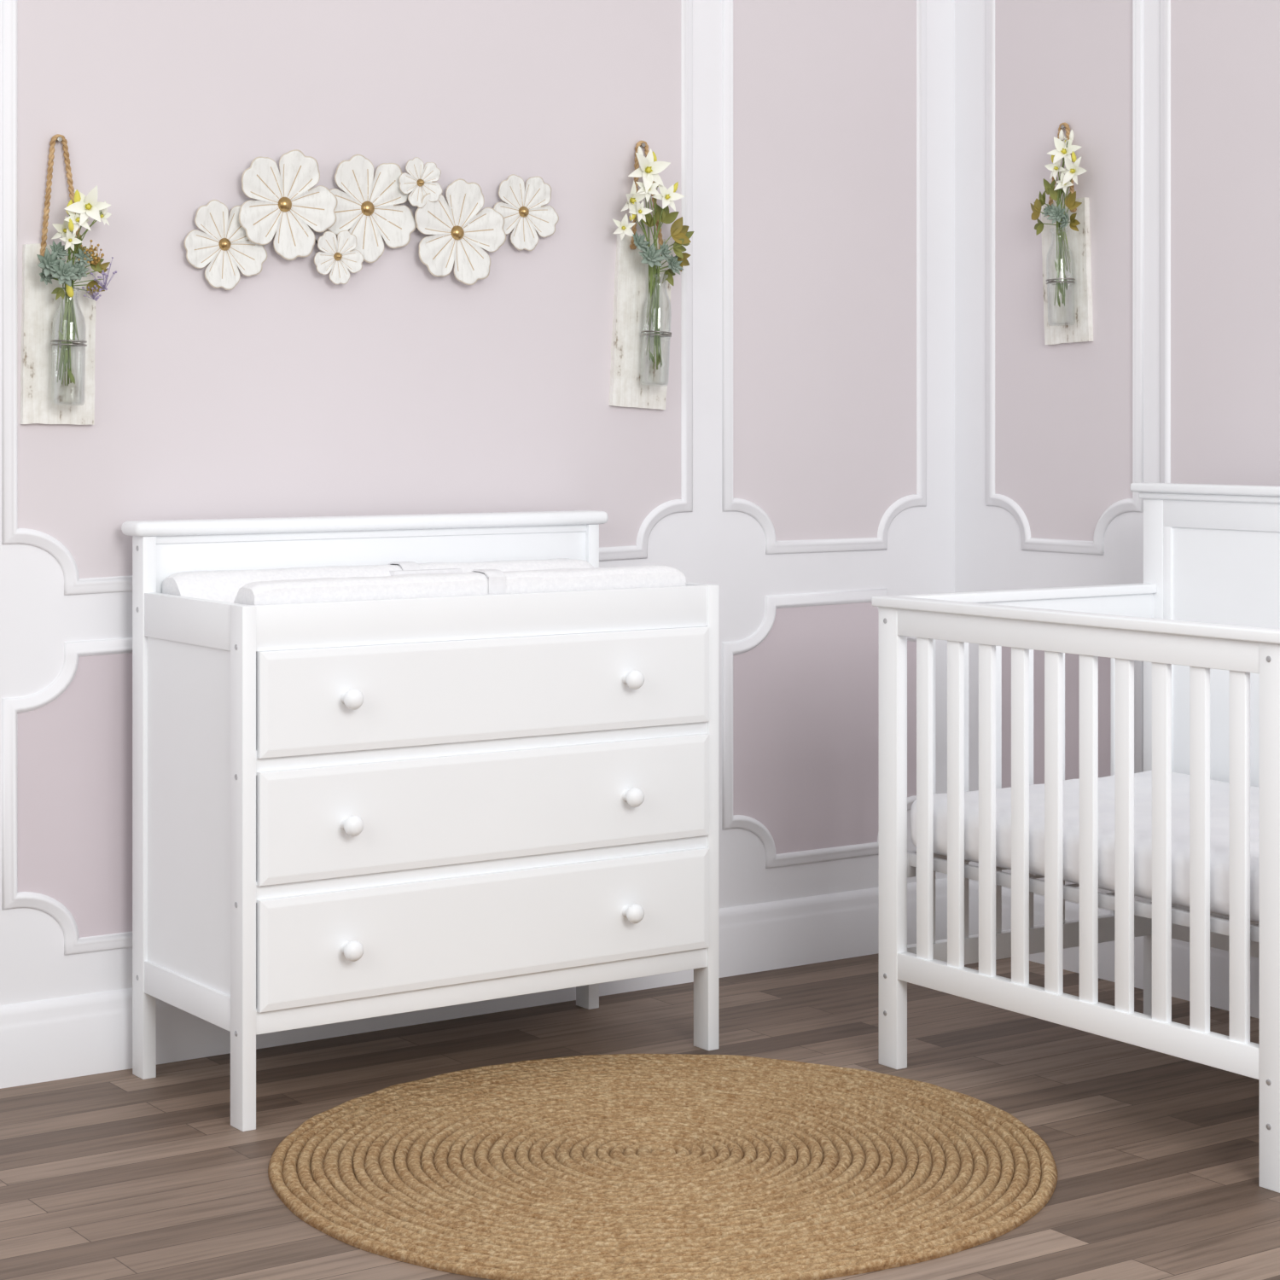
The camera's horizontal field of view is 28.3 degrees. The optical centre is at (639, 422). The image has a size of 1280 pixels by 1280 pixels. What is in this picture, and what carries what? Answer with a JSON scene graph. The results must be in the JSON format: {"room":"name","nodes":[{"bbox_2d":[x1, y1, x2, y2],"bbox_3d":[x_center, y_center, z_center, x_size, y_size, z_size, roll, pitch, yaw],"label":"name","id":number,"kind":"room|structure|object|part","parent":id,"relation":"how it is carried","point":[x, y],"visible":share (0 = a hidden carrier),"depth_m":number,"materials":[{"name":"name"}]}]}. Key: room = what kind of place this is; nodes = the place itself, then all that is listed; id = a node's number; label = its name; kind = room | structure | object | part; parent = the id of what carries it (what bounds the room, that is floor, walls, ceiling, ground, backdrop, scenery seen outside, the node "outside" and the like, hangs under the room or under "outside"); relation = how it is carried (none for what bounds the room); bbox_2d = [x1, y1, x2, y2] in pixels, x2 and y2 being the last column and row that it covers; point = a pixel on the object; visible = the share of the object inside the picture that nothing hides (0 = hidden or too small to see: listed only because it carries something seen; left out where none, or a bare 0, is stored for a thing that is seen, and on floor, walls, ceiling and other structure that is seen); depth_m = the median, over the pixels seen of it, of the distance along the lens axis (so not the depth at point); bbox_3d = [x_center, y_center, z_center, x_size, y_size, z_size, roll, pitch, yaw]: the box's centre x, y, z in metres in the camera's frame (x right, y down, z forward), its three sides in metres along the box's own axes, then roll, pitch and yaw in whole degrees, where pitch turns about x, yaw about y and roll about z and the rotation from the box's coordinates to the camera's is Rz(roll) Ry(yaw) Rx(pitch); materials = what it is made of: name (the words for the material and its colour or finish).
{"room":"children's room","nodes":[
{"label":"children's room","id":0,"kind":"room"},
{"bbox_2d":[0,0,954,1005],"bbox_3d":[-1.727,-0.180,3.900,5.981,2.600,0.100,0,0,-35],"label":"wall","id":1,"kind":"structure","parent":0,"point":[709,544],"depth_m":5.14,"materials":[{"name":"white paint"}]},
{"bbox_2d":[19,133,96,424],"bbox_3d":[-0.974,-0.245,4.310,0.129,0.496,0.083,1,-1,-35],"label":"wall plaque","id":2,"kind":"object","parent":1,"relation":"attached to","point":[43,400],"visible":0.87,"depth_m":4.32,"materials":[{"name":"white wood"}]},
{"bbox_2d":[51,286,86,405],"bbox_3d":[-0.969,-0.130,4.307,0.056,0.200,0.056,1,-1,-35],"label":"glass bottle","id":3,"kind":"object","parent":2,"relation":"on","point":[72,394],"depth_m":4.34,"materials":[{"name":"clear glass"}]},
{"bbox_2d":[36,186,116,385],"bbox_3d":[-0.952,-0.231,4.293,0.136,0.338,0.068,0,0,-16],"label":"flower bouquet","id":4,"kind":"object","parent":2,"relation":"in","point":[84,206],"visible":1,"depth_m":4.29,"materials":[{"name":"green plant"}]},
{"bbox_3d":[-0.973,-0.323,4.292,0.051,0.052,0.019,0,0,-35],"label":"flower","id":5,"kind":"part","parent":4,"relation":"part of","materials":[{"name":"beige plant"}]},
{"bbox_3d":[-0.961,-0.309,4.283,0.041,0.037,0.009,0,0,-43],"label":"flower","id":6,"kind":"part","parent":4,"relation":"part of","materials":[{"name":"beige plant"}]},
{"bbox_3d":[-0.950,-0.343,4.284,0.053,0.051,0.022,0,0,-35],"label":"flower","id":7,"kind":"part","parent":4,"relation":"part of","materials":[{"name":"beige plant"}]},
{"bbox_3d":[-0.959,-0.221,4.301,0.099,0.316,0.051,0,0,-35],"label":"stem","id":8,"kind":"part","parent":4,"relation":"part of","materials":[{"name":"green plant"}]},
{"bbox_3d":[-0.929,-0.366,4.284,0.076,0.068,0.041,0,0,-35],"label":"flower","id":9,"kind":"part","parent":4,"relation":"part of","materials":[{"name":"beige plant"}]},
{"bbox_3d":[-0.916,-0.352,4.316,0.021,0.035,0.039,0,0,9],"label":"flower","id":10,"kind":"part","parent":4,"relation":"part of","materials":[{"name":"beige plant"}]},
{"bbox_2d":[1,637,132,954],"bbox_3d":[-0.484,0.634,4.690,1.435,0.559,0.010,0,0,-35],"label":"trim","id":11,"kind":"structure","parent":1,"relation":"attached to","point":[66,745],"depth_m":4.36,"materials":[{"name":"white paint"}]},
{"bbox_2d":[1,0,692,594],"bbox_3d":[-0.484,-0.500,4.690,1.435,1.590,0.010,0,0,-35],"label":"wall panel","id":12,"kind":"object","parent":1,"relation":"attached to","point":[398,387],"depth_m":4.64,"materials":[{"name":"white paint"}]},
{"bbox_2d":[183,149,558,290],"bbox_3d":[-0.479,-0.364,4.676,0.782,0.257,0.034,0,0,-35],"label":"wall art","id":13,"kind":"object","parent":1,"relation":"attached to","point":[286,207],"visible":1,"depth_m":4.65,"materials":[{"name":"white metal"}]},
{"bbox_3d":[-0.736,-0.317,4.505,0.023,0.023,0.015,0,0,-35],"label":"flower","id":14,"kind":"part","parent":13,"relation":"part of","materials":[{"name":"gold metal"}]},
{"bbox_3d":[-0.737,-0.315,4.503,0.161,0.160,0.011,0,0,-35],"label":"flower","id":15,"kind":"part","parent":13,"relation":"part of","materials":[{"name":"white wood"}]},
{"bbox_3d":[-0.637,-0.393,4.563,0.028,0.028,0.015,0,0,-35],"label":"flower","id":16,"kind":"part","parent":13,"relation":"part of","materials":[{"name":"gold metal"}]},
{"bbox_3d":[-0.634,-0.392,4.563,0.196,0.200,0.013,0,0,-35],"label":"flower","id":17,"kind":"part","parent":13,"relation":"part of","materials":[{"name":"white metal"}]},
{"bbox_3d":[-0.549,-0.302,4.617,0.015,0.015,0.015,0,0,-35],"label":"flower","id":18,"kind":"part","parent":13,"relation":"part of","materials":[{"name":"gold metal"}]},
{"bbox_3d":[-0.549,-0.301,4.618,0.102,0.100,0.008,0,0,-35],"label":"flower","id":19,"kind":"part","parent":13,"relation":"part of","materials":[{"name":"white wood"}]},
{"bbox_3d":[-0.500,-0.394,4.668,0.028,0.028,0.015,0,0,-35],"label":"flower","id":20,"kind":"part","parent":13,"relation":"part of","materials":[{"name":"gold metal"}]},
{"bbox_3d":[-0.500,-0.393,4.665,0.198,0.199,0.013,0,0,-35],"label":"flower","id":21,"kind":"part","parent":13,"relation":"part of","materials":[{"name":"white metal"}]},
{"bbox_3d":[-0.407,-0.446,4.714,0.014,0.014,0.015,0,0,-35],"label":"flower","id":22,"kind":"part","parent":13,"relation":"part of","materials":[{"name":"gold metal"}]},
{"bbox_3d":[-0.409,-0.445,4.715,0.093,0.094,0.007,0,0,-35],"label":"flower","id":23,"kind":"part","parent":13,"relation":"part of","materials":[{"name":"white wood"}]},
{"bbox_3d":[-0.342,-0.357,4.767,0.028,0.028,0.015,0,0,-35],"label":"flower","id":24,"kind":"part","parent":13,"relation":"part of","materials":[{"name":"gold metal"}]},
{"bbox_3d":[-0.339,-0.358,4.766,0.198,0.200,0.013,0,0,-35],"label":"flower","id":25,"kind":"part","parent":13,"relation":"part of","materials":[{"name":"white wood"}]},
{"bbox_3d":[-0.222,-0.404,4.859,0.021,0.021,0.015,0,0,-35],"label":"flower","id":26,"kind":"part","parent":13,"relation":"part of","materials":[{"name":"gold metal"}]},
{"bbox_3d":[-0.221,-0.401,4.859,0.150,0.145,0.010,0,0,-35],"label":"flower","id":27,"kind":"part","parent":13,"relation":"part of","materials":[{"name":"white metal"}]},
{"bbox_2d":[0,878,947,1088],"bbox_3d":[-1.735,1.052,3.824,5.881,0.136,0.016,0,0,-35],"label":"baseboard","id":28,"kind":"structure","parent":1,"relation":"attached to","point":[44,1040],"depth_m":4.69,"materials":[{"name":"white paint"}]},
{"bbox_2d":[609,140,673,410],"bbox_3d":[0.020,-0.292,4.995,0.146,0.533,0.082,0,0,-33],"label":"vase","id":29,"kind":"object","parent":1,"relation":"attached to","point":[634,382],"visible":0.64,"depth_m":5.01,"materials":[{"name":"white wood"}]},
{"bbox_2d":[612,145,694,369],"bbox_3d":[0.030,-0.323,4.971,0.185,0.438,0.069,0,0,-35],"label":"flower bouquet","id":30,"kind":"object","parent":29,"relation":"in","point":[649,169],"visible":1,"depth_m":4.98,"materials":[{"name":"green plant"}]},
{"bbox_3d":[-0.031,-0.381,4.941,0.046,0.052,0.017,0,0,-10],"label":"flower","id":31,"kind":"part","parent":30,"relation":"part of","materials":[{"name":"beige plant"}]},
{"bbox_3d":[-0.013,-0.431,4.937,0.028,0.078,0.073,0,0,43],"label":"flower","id":32,"kind":"part","parent":30,"relation":"part of","materials":[{"name":"beige plant"}]},
{"bbox_3d":[0.001,-0.412,4.943,0.049,0.045,0.014,0,0,-35],"label":"flower","id":33,"kind":"part","parent":30,"relation":"part of","materials":[{"name":"beige plant"}]},
{"bbox_3d":[0.016,-0.458,4.947,0.049,0.058,0.019,0,0,1],"label":"flower","id":34,"kind":"part","parent":30,"relation":"part of","materials":[{"name":"beige plant"}]},
{"bbox_3d":[0.018,-0.492,4.956,0.087,0.089,0.020,0,0,-29],"label":"flower","id":35,"kind":"part","parent":30,"relation":"part of","materials":[{"name":"beige plant"}]},
{"bbox_3d":[0.020,-0.316,4.978,0.125,0.422,0.045,0,0,-35],"label":"stem","id":36,"kind":"part","parent":30,"relation":"part of","materials":[{"name":"green plant"}]},
{"bbox_3d":[0.054,-0.443,4.974,0.063,0.059,0.027,0,0,-35],"label":"flower","id":37,"kind":"part","parent":30,"relation":"part of","materials":[{"name":"beige plant"}]},
{"bbox_2d":[640,273,671,386],"bbox_3d":[0.033,-0.183,4.997,0.056,0.220,0.056,4,-2,-35],"label":"glass bottle","id":38,"kind":"object","parent":29,"relation":"on","point":[649,376],"depth_m":5.03,"materials":[{"name":"clear glass"}]},
{"bbox_2d":[721,588,916,868],"bbox_3d":[0.393,0.633,5.294,0.542,0.562,0.010,0,0,-35],"label":"trim","id":39,"kind":"structure","parent":1,"relation":"attached to","point":[800,693],"depth_m":5.27,"materials":[{"name":"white paint"}]},
{"bbox_2d":[721,0,926,553],"bbox_3d":[0.393,-0.513,5.294,0.542,1.564,0.010,0,0,-35],"label":"wall panel","id":40,"kind":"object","parent":1,"relation":"attached to","point":[824,101],"depth_m":5.29,"materials":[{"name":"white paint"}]},
{"bbox_2d":[0,953,1279,1279],"bbox_3d":[0.072,1.160,1.289,5.981,0.080,6.442,0,0,-35],"label":"floor","id":41,"kind":"structure","parent":0,"point":[120,1174],"depth_m":4.05,"materials":[{"name":"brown wood"}]},
{"bbox_2d":[121,510,718,1131],"bbox_3d":[-0.356,0.644,4.439,0.969,0.951,0.500,0,0,-35],"label":"dresser","id":42,"kind":"object","parent":41,"relation":"on","point":[343,811],"visible":1,"depth_m":4.25,"materials":[{"name":"white paint"}]},
{"bbox_3d":[-0.850,0.657,4.352,0.024,0.926,0.046,0,0,-35],"label":"leg","id":43,"kind":"part","parent":42,"relation":"part of","materials":[{"name":"white paint"}]},
{"bbox_3d":[-0.631,0.705,4.033,0.024,0.830,0.046,0,0,-35],"label":"leg","id":44,"kind":"part","parent":42,"relation":"part of","materials":[{"name":"white paint"}]},
{"bbox_3d":[-0.464,0.849,4.085,0.033,0.033,0.040,0,0,-35],"label":"knob","id":45,"kind":"part","parent":42,"relation":"part of","materials":[{"name":"white paint"}]},
{"bbox_3d":[-0.464,0.648,4.085,0.033,0.033,0.040,0,0,-35],"label":"knob","id":46,"kind":"part","parent":42,"relation":"part of","materials":[{"name":"white paint"}]},
{"bbox_3d":[-0.464,0.445,4.085,0.033,0.033,0.040,0,0,-35],"label":"knob","id":47,"kind":"part","parent":42,"relation":"part of","materials":[{"name":"white paint"}]},
{"bbox_2d":[162,558,685,605],"bbox_3d":[-0.368,0.299,4.441,0.847,0.096,0.359,0,0,-35],"label":"changing pad","id":48,"kind":"object","parent":42,"relation":"on","point":[397,579],"visible":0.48,"depth_m":4.34,"materials":[{"name":"white plastic"}]},
{"bbox_3d":[-0.251,0.630,4.284,0.888,0.681,0.021,0,0,-35],"label":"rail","id":49,"kind":"part","parent":42,"relation":"part of","materials":[{"name":"white paint"}]},
{"bbox_3d":[-0.246,0.846,4.277,0.880,0.177,0.030,0,0,-35],"label":"drawer","id":50,"kind":"part","parent":42,"relation":"part of","materials":[{"name":"white paint"}]},
{"bbox_3d":[-0.246,0.644,4.277,0.880,0.180,0.030,0,0,-35],"label":"drawer","id":51,"kind":"part","parent":42,"relation":"part of","materials":[{"name":"white paint"}]},
{"bbox_3d":[-0.246,0.448,4.277,0.880,0.169,0.030,0,0,-35],"label":"drawer","id":52,"kind":"part","parent":42,"relation":"part of","materials":[{"name":"white paint"}]},
{"bbox_3d":[-0.101,0.657,4.868,0.024,0.926,0.046,0,0,-35],"label":"leg","id":53,"kind":"part","parent":42,"relation":"part of","materials":[{"name":"white paint"}]},
{"bbox_3d":[-0.012,0.849,4.396,0.033,0.033,0.040,0,0,-35],"label":"knob","id":54,"kind":"part","parent":42,"relation":"part of","materials":[{"name":"white paint"}]},
{"bbox_3d":[-0.012,0.648,4.396,0.033,0.033,0.040,0,0,-35],"label":"knob","id":55,"kind":"part","parent":42,"relation":"part of","materials":[{"name":"white paint"}]},
{"bbox_3d":[-0.012,0.445,4.396,0.033,0.033,0.040,0,0,-35],"label":"knob","id":56,"kind":"part","parent":42,"relation":"part of","materials":[{"name":"white paint"}]},
{"bbox_3d":[0.119,0.705,4.549,0.024,0.830,0.046,0,0,-35],"label":"leg","id":57,"kind":"part","parent":42,"relation":"part of","materials":[{"name":"white paint"}]},
{"bbox_2d":[267,1053,1057,1279],"bbox_3d":[0.037,1.113,3.876,1.196,0.012,1.186,0,0,-26],"label":"round rug","id":58,"kind":"object","parent":41,"relation":"on","point":[617,1166],"visible":1,"depth_m":3.77,"materials":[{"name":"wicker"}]},
{"bbox_2d":[872,482,1279,1192],"bbox_3d":[0.955,0.617,4.251,0.698,1.006,0.954,0,0,-35],"label":"crib","id":59,"kind":"object","parent":41,"relation":"on","point":[1203,619],"visible":1,"depth_m":4.20,"materials":[{"name":"white paint"}]},
{"bbox_3d":[0.440,0.720,4.420,0.024,0.800,0.050,0,0,-35],"label":"leg","id":60,"kind":"part","parent":59,"relation":"part of","materials":[{"name":"white paint"}]},
{"bbox_3d":[0.703,0.941,4.612,0.628,0.046,0.021,0,0,-35],"label":"rail","id":61,"kind":"part","parent":59,"relation":"part of","materials":[{"name":"white paint"}]},
{"bbox_3d":[0.703,0.344,4.612,0.628,0.048,0.021,0,0,-35],"label":"rail","id":62,"kind":"part","parent":59,"relation":"part of","materials":[{"name":"white paint"}]},
{"bbox_3d":[0.686,0.344,4.064,0.023,0.048,0.818,0,0,-35],"label":"rail","id":63,"kind":"part","parent":59,"relation":"part of","materials":[{"name":"white paint"}]},
{"bbox_3d":[0.686,0.941,4.064,0.023,0.046,0.818,0,0,-35],"label":"rail","id":64,"kind":"part","parent":59,"relation":"part of","materials":[{"name":"white paint"}]},
{"bbox_2d":[910,770,1259,922],"bbox_3d":[0.953,0.696,4.249,0.618,0.100,0.846,0,0,-35],"label":"mattress","id":65,"kind":"object","parent":59,"relation":"on","point":[1219,791],"visible":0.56,"depth_m":4.16,"materials":[{"name":"white fabric"}]},
{"bbox_3d":[0.976,0.631,4.790,0.024,0.978,0.050,0,0,-35],"label":"leg","id":66,"kind":"part","parent":59,"relation":"part of","materials":[{"name":"white paint"}]},
{"bbox_3d":[1.221,0.553,4.433,0.021,0.822,0.818,0,0,-35],"label":"headboard","id":67,"kind":"part","parent":59,"relation":"part of","materials":[{"name":"white paint"}]},
{"bbox_3d":[0.931,0.720,3.708,0.024,0.800,0.050,0,0,-35],"label":"leg","id":68,"kind":"part","parent":59,"relation":"part of","materials":[{"name":"white paint"}]},
{"bbox_2d":[954,0,1160,911],"bbox_3d":[2.522,-0.180,2.916,0.100,2.600,6.342,0,0,-35],"label":"wall","id":69,"kind":"structure","parent":0,"point":[989,555],"depth_m":5.43,"materials":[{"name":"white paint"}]},
{"bbox_2d":[986,0,1143,554],"bbox_3d":[0.866,-0.514,5.223,0.010,1.562,0.456,0,0,-35],"label":"wall panel","id":70,"kind":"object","parent":69,"relation":"attached to","point":[1065,421],"depth_m":5.22,"materials":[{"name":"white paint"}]},
{"bbox_2d":[1041,122,1093,345],"bbox_3d":[0.849,-0.388,5.187,0.081,0.456,0.140,0,0,-33],"label":"vase","id":71,"kind":"object","parent":69,"relation":"attached to","point":[1072,322],"visible":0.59,"depth_m":5.18,"materials":[{"name":"white wood"}]},
{"bbox_2d":[1030,129,1087,306],"bbox_3d":[0.845,-0.416,5.156,0.057,0.364,0.163,0,0,-35],"label":"flower bouquet","id":72,"kind":"object","parent":71,"relation":"in","point":[1063,150],"visible":1,"depth_m":5.15,"materials":[{"name":"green plant"}]},
{"bbox_3d":[0.842,-0.516,5.147,0.015,0.051,0.054,0,0,-35],"label":"flower","id":73,"kind":"part","parent":72,"relation":"part of","materials":[{"name":"beige plant"}]},
{"bbox_3d":[0.854,-0.410,5.162,0.038,0.351,0.088,0,0,-25],"label":"stem","id":74,"kind":"part","parent":72,"relation":"part of","materials":[{"name":"green plant"}]},
{"bbox_3d":[0.860,-0.486,5.137,0.045,0.047,0.020,0,0,31],"label":"flower","id":75,"kind":"part","parent":72,"relation":"part of","materials":[{"name":"beige plant"}]},
{"bbox_3d":[0.859,-0.552,5.138,0.071,0.058,0.030,0,0,13],"label":"flower","id":76,"kind":"part","parent":72,"relation":"part of","materials":[{"name":"beige plant"}]},
{"bbox_3d":[0.861,-0.570,5.142,0.011,0.035,0.036,0,0,8],"label":"flower","id":77,"kind":"part","parent":72,"relation":"part of","materials":[{"name":"beige plant"}]},
{"bbox_3d":[0.874,-0.509,5.119,0.070,0.061,0.015,0,0,42],"label":"flower","id":78,"kind":"part","parent":72,"relation":"part of","materials":[{"name":"beige plant"}]},
{"bbox_2d":[1046,227,1075,325],"bbox_3d":[0.856,-0.297,5.167,0.054,0.198,0.054,0,-2,-35],"label":"glass bottle","id":79,"kind":"object","parent":71,"relation":"on","point":[1065,316],"depth_m":5.19,"materials":[{"name":"clear glass"}]},
{"bbox_2d":[1001,645,1143,788],"bbox_3d":[0.866,0.633,5.223,0.010,0.561,0.456,0,0,-35],"label":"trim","id":80,"kind":"structure","parent":69,"relation":"attached to","point":[1072,660],"depth_m":5.20,"materials":[{"name":"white paint"}]},
{"bbox_2d":[968,879,1259,1018],"bbox_3d":[2.478,1.052,2.877,0.016,0.136,6.326,0,0,-35],"label":"baseboard","id":81,"kind":"structure","parent":69,"relation":"attached to","point":[1219,959],"depth_m":5.02,"materials":[{"name":"white paint"}]},
{"bbox_2d":[1160,0,1279,486],"bbox_3d":[1.433,-0.514,4.399,0.010,1.562,1.448,0,0,-35],"label":"trim","id":82,"kind":"structure","parent":69,"relation":"attached to","point":[1220,59],"depth_m":4.87,"materials":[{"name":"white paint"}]}
]}

